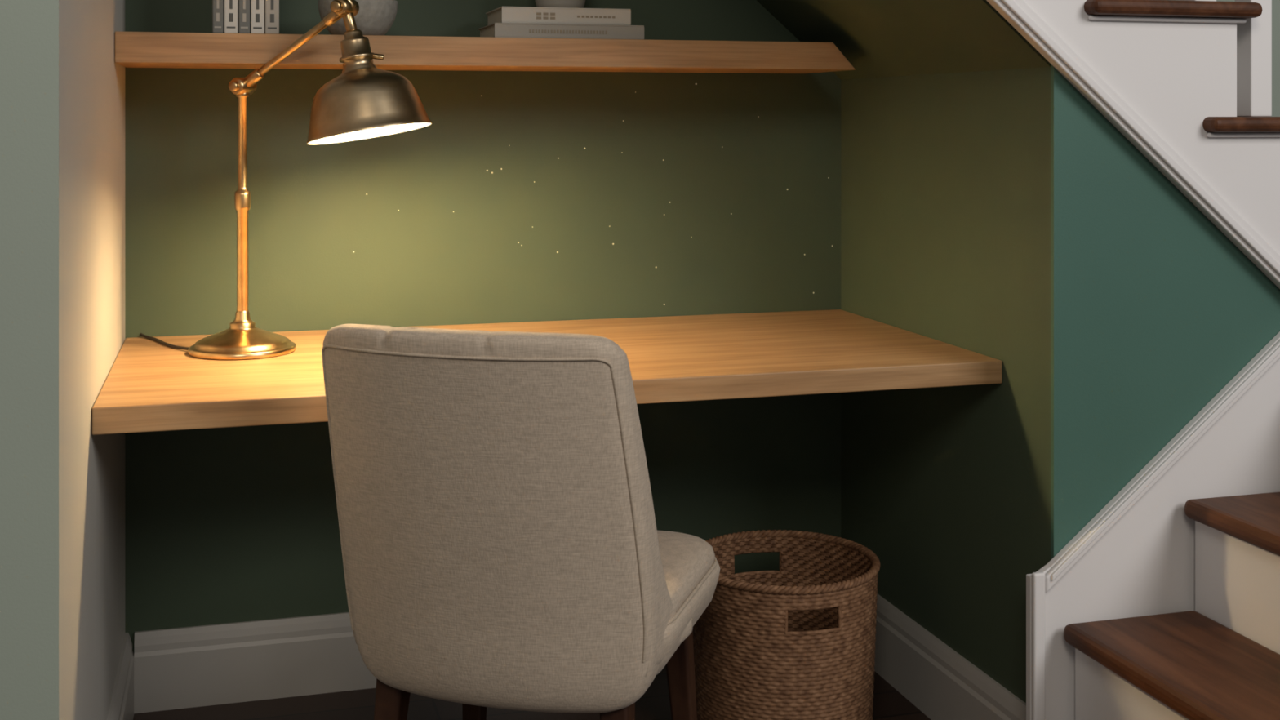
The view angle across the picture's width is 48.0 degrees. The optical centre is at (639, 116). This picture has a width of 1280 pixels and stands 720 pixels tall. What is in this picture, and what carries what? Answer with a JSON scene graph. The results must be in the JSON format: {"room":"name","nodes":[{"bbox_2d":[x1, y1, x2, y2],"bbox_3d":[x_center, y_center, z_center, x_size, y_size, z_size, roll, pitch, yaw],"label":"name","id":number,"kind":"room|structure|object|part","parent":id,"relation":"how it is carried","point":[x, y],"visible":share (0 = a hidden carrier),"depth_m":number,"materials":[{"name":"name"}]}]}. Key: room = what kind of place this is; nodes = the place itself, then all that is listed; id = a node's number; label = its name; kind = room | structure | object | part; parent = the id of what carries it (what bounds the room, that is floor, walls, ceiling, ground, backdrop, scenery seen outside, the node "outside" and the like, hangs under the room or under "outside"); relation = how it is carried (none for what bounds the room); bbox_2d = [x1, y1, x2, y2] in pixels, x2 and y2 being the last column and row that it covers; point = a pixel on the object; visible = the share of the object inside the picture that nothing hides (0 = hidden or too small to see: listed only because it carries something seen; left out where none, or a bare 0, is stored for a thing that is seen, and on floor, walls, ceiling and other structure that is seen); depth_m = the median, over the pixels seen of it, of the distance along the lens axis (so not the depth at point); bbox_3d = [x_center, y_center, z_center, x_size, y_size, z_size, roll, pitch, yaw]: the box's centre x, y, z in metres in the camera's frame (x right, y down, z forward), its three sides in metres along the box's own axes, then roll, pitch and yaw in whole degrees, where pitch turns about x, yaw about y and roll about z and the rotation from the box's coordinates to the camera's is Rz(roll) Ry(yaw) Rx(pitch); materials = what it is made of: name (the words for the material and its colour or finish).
{"room":"home office","nodes":[
{"label":"home office","id":0,"kind":"room"},
{"bbox_2d":[0,0,124,719],"bbox_3d":[-1.661,-0.185,2.168,1.600,2.750,1.263,0,0,-16],"label":"wall","id":1,"kind":"structure","parent":0,"point":[62,85],"depth_m":1.78,"materials":[{"name":"paint"}]},
{"bbox_2d":[106,632,133,719],"bbox_3d":[-0.866,1.111,2.331,0.018,0.157,1.143,0,0,-16],"label":"baseboard","id":2,"kind":"structure","parent":1,"relation":"attached to","point":[122,704],"depth_m":2.70,"materials":[{"name":"paint"}]},
{"bbox_2d":[133,666,930,719],"bbox_3d":[0.985,1.215,1.266,6.200,0.050,4.200,0,0,-16],"label":"floor","id":3,"kind":"structure","parent":0,"point":[889,704],"depth_m":2.89,"materials":[{"name":"brown wood"}]},
{"bbox_2d":[321,324,719,719],"bbox_3d":[-0.179,0.744,2.283,0.516,0.890,0.633,0,0,16],"label":"upholstered dining chair","id":4,"kind":"object","parent":3,"relation":"on","point":[502,545],"visible":1,"depth_m":2.06,"materials":[{"name":"fabric"}]},
{"bbox_3d":[-0.390,1.019,2.230,0.058,0.340,0.078,0,0,16],"label":"leg","id":5,"kind":"part","parent":4,"relation":"part of","materials":[{"name":"brown wood"}]},
{"bbox_3d":[-0.292,1.019,2.563,0.058,0.340,0.068,0,0,16],"label":"leg","id":6,"kind":"part","parent":4,"relation":"part of","materials":[{"name":"brown wood"}]},
{"bbox_3d":[-0.033,1.019,2.127,0.058,0.340,0.078,0,0,16],"label":"leg","id":7,"kind":"part","parent":4,"relation":"part of","materials":[{"name":"brown wood"}]},
{"bbox_3d":[0.070,1.019,2.458,0.058,0.340,0.068,0,0,16],"label":"leg","id":8,"kind":"part","parent":4,"relation":"part of","materials":[{"name":"brown wood"}]},
{"bbox_2d":[657,530,715,612],"bbox_3d":[-0.152,0.743,2.376,0.500,0.046,0.427,0,0,16],"label":"seat cushion","id":9,"kind":"object","parent":4,"relation":"on","point":[688,561],"depth_m":2.34,"materials":[{"name":"fabric"}]},
{"bbox_2d":[692,529,880,719],"bbox_3d":[0.279,1.022,2.800,0.384,0.333,0.384,0,0,-16],"label":"wicker basket","id":10,"kind":"object","parent":3,"relation":"on","point":[797,641],"visible":0.89,"depth_m":2.66,"materials":[{"name":"brown wicker"}]},
{"bbox_2d":[1063,492,1279,719],"bbox_3d":[1.079,0.828,2.022,0.972,0.724,0.962,0,0,-16],"label":"staircase","id":11,"kind":"structure","parent":3,"relation":"on","point":[1220,660],"depth_m":2.32,"materials":[{"name":"white paint"}]},
{"bbox_2d":[124,0,1279,652],"bbox_3d":[1.166,-0.410,3.563,4.600,3.200,0.120,0,0,-16],"label":"wall","id":12,"kind":"structure","parent":0,"point":[227,525],"depth_m":3.06,"materials":[{"name":"green paint"}]},
{"bbox_2d":[133,612,376,713],"bbox_3d":[-0.282,1.111,3.081,1.515,0.157,0.018,0,0,-16],"label":"baseboard","id":13,"kind":"structure","parent":12,"relation":"attached to","point":[229,663],"depth_m":2.93,"materials":[{"name":"paint"}]},
{"bbox_2d":[115,31,855,73],"bbox_3d":[-0.289,-0.127,2.942,1.460,0.057,0.279,0,0,-16],"label":"floating shelf","id":14,"kind":"object","parent":12,"relation":"attached to","point":[132,49],"visible":1,"depth_m":2.81,"materials":[{"name":"brown wood"}]},
{"bbox_2d":[212,0,279,34],"bbox_3d":[-0.760,-0.276,2.771,0.121,0.240,0.173,0,0,-16],"label":"upright books","id":15,"kind":"object","parent":14,"relation":"on","point":[255,16],"visible":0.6,"depth_m":2.69,"materials":[{"name":"grey paper"}]},
{"bbox_2d":[318,0,397,35],"bbox_3d":[-0.551,-0.191,2.811,0.153,0.072,0.153,0,0,-16],"label":"stone bowl","id":16,"kind":"object","parent":14,"relation":"on","point":[374,17],"visible":0.55,"depth_m":2.76,"materials":[{"name":"grey stone"}]},
{"bbox_2d":[478,6,644,39],"bbox_3d":[-0.165,-0.186,2.954,0.305,0.062,0.201,0,0,-16],"label":"stacked books","id":17,"kind":"object","parent":14,"relation":"on","point":[502,21],"visible":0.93,"depth_m":2.86,"materials":[{"name":"beige paper"}]},
{"bbox_2d":[485,6,631,13],"bbox_3d":[-0.171,-0.216,2.952,0.263,0.003,0.190,0,0,-16],"label":"book","id":18,"kind":"object","parent":17,"relation":"on","point":[502,10],"depth_m":2.86,"materials":[{"name":"grey paper"}]},
{"bbox_2d":[534,0,585,8],"bbox_3d":[-0.163,-0.312,2.942,0.120,0.190,0.120,0,0,-16],"label":"ceramic vase","id":19,"kind":"object","parent":17,"relation":"on","point":[540,3],"visible":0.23,"depth_m":2.90,"materials":[{"name":"beige ceramic"}]},
{"bbox_2d":[499,21,631,25],"bbox_3d":[-0.171,-0.186,2.952,0.263,0.003,0.190,0,0,-16],"label":"book","id":20,"kind":"object","parent":17,"relation":"on","point":[501,23],"depth_m":2.86,"materials":[{"name":"grey paper"}]},
{"bbox_2d":[492,35,644,39],"bbox_3d":[-0.165,-0.157,2.955,0.305,0.003,0.200,0,0,-16],"label":"book","id":21,"kind":"object","parent":17,"relation":"on","point":[546,37],"depth_m":2.87,"materials":[{"name":"grey paper"}]},
{"bbox_2d":[92,309,1002,435],"bbox_3d":[-0.186,0.463,2.742,1.549,0.042,0.721,0,0,-16],"label":"built-in desk","id":22,"kind":"object","parent":12,"relation":"attached to","point":[151,385],"visible":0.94,"depth_m":2.56,"materials":[{"name":"brown wood"}]},
{"bbox_2d":[139,0,431,359],"bbox_3d":[-0.709,0.104,2.672,0.692,0.674,0.226,0,0,19],"label":"desk lamp","id":23,"kind":"object","parent":22,"relation":"on","point":[365,101],"visible":1,"depth_m":2.60,"materials":[{"name":"gold metal"}]},
{"bbox_3d":[-0.922,0.437,2.787,0.015,0.008,0.246,0,0,-41],"label":"power cord","id":24,"kind":"part","parent":23,"relation":"part of","materials":[{"name":"black rubber"}]},
{"bbox_3d":[-0.758,-0.057,2.680,0.020,0.020,0.010,-43,-17,19],"label":"joint knob","id":25,"kind":"part","parent":23,"relation":"part of","materials":[{"name":"gold metal"}]},
{"bbox_3d":[-0.640,-0.128,2.653,0.275,0.014,0.014,-33,27,21],"label":"arm","id":26,"kind":"part","parent":23,"relation":"part of","materials":[{"name":"gold metal"}]},
{"bbox_3d":[-0.557,-0.182,2.615,0.038,0.021,0.021,-33,27,21],"label":"arm","id":27,"kind":"part","parent":23,"relation":"part of","materials":[{"name":"gold metal"}]},
{"bbox_3d":[-0.545,-0.198,2.578,0.022,0.022,0.012,-44,-17,19],"label":"elbow knob","id":28,"kind":"part","parent":23,"relation":"part of","materials":[{"name":"gold metal"}]},
{"bbox_3d":[-0.526,-0.172,2.603,0.020,0.055,0.020,-15,0,16],"label":"neck stem","id":29,"kind":"part","parent":23,"relation":"part of","materials":[{"name":"gold metal"}]},
{"bbox_3d":[-0.504,-0.062,2.599,0.225,0.189,0.225,-7,-4,-40],"label":"lamp shade","id":30,"kind":"part","parent":23,"relation":"part of","materials":[{"name":"brown metal"}]},
{"bbox_2d":[352,83,832,305],"bbox_3d":[-0.078,0.171,3.147,1.083,0.494,0.001,0,0,-16],"label":"stickers","id":31,"kind":"object","parent":12,"relation":"attached to","point":[695,83],"visible":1,"depth_m":3.15,"materials":[{"name":"gold metal"}]},
{"bbox_2d":[986,0,1279,288],"bbox_3d":[0.231,-0.660,2.747,2.462,2.580,0.938,0,0,-16],"label":"staircase","id":32,"kind":"structure","parent":12,"relation":"attached to","point":[1188,83],"depth_m":2.49,"materials":[{"name":"white paint"}]},
{"bbox_2d":[756,0,1050,79],"bbox_3d":[0.292,-0.359,2.796,2.500,2.180,0.878,0,0,-16],"label":"ceiling","id":33,"kind":"structure","parent":0,"point":[879,38],"depth_m":2.79,"materials":[{"name":"green paint"}]},
{"bbox_2d":[840,66,1050,702],"bbox_3d":[0.596,0.552,2.882,0.030,1.275,0.879,0,0,-16],"label":"wall","id":34,"kind":"structure","parent":0,"point":[945,178],"depth_m":2.78,"materials":[{"name":"green paint"}]},
{"bbox_2d":[874,594,1026,719],"bbox_3d":[0.574,1.111,2.871,0.018,0.157,0.889,0,0,-16],"label":"baseboard","id":35,"kind":"structure","parent":34,"relation":"attached to","point":[936,679],"depth_m":2.83,"materials":[{"name":"paint"}]},
{"bbox_2d":[1050,63,1279,559],"bbox_3d":[1.400,0.547,2.648,1.449,1.285,0.010,0,0,-16],"label":"wall","id":36,"kind":"structure","parent":0,"point":[1155,310],"depth_m":2.48,"materials":[{"name":"teal paint"}]},
{"bbox_2d":[1026,331,1279,719],"bbox_3d":[0.915,0.776,2.488,0.538,0.829,0.033,0,0,-16],"label":"trim","id":37,"kind":"structure","parent":36,"relation":"attached to","point":[1135,557],"depth_m":2.48,"materials":[{"name":"white paint"}]},
{"bbox_3d":[0.669,0.978,2.413,0.022,0.425,0.012,0,0,-16],"label":"moulding","id":38,"kind":"part","parent":37,"relation":"part of","materials":[{"name":"white paint"}]},
{"bbox_3d":[0.928,0.581,2.486,0.515,0.437,0.012,0,0,-16],"label":"cap moulding","id":39,"kind":"part","parent":37,"relation":"part of","materials":[{"name":"white paint"}]}
]}

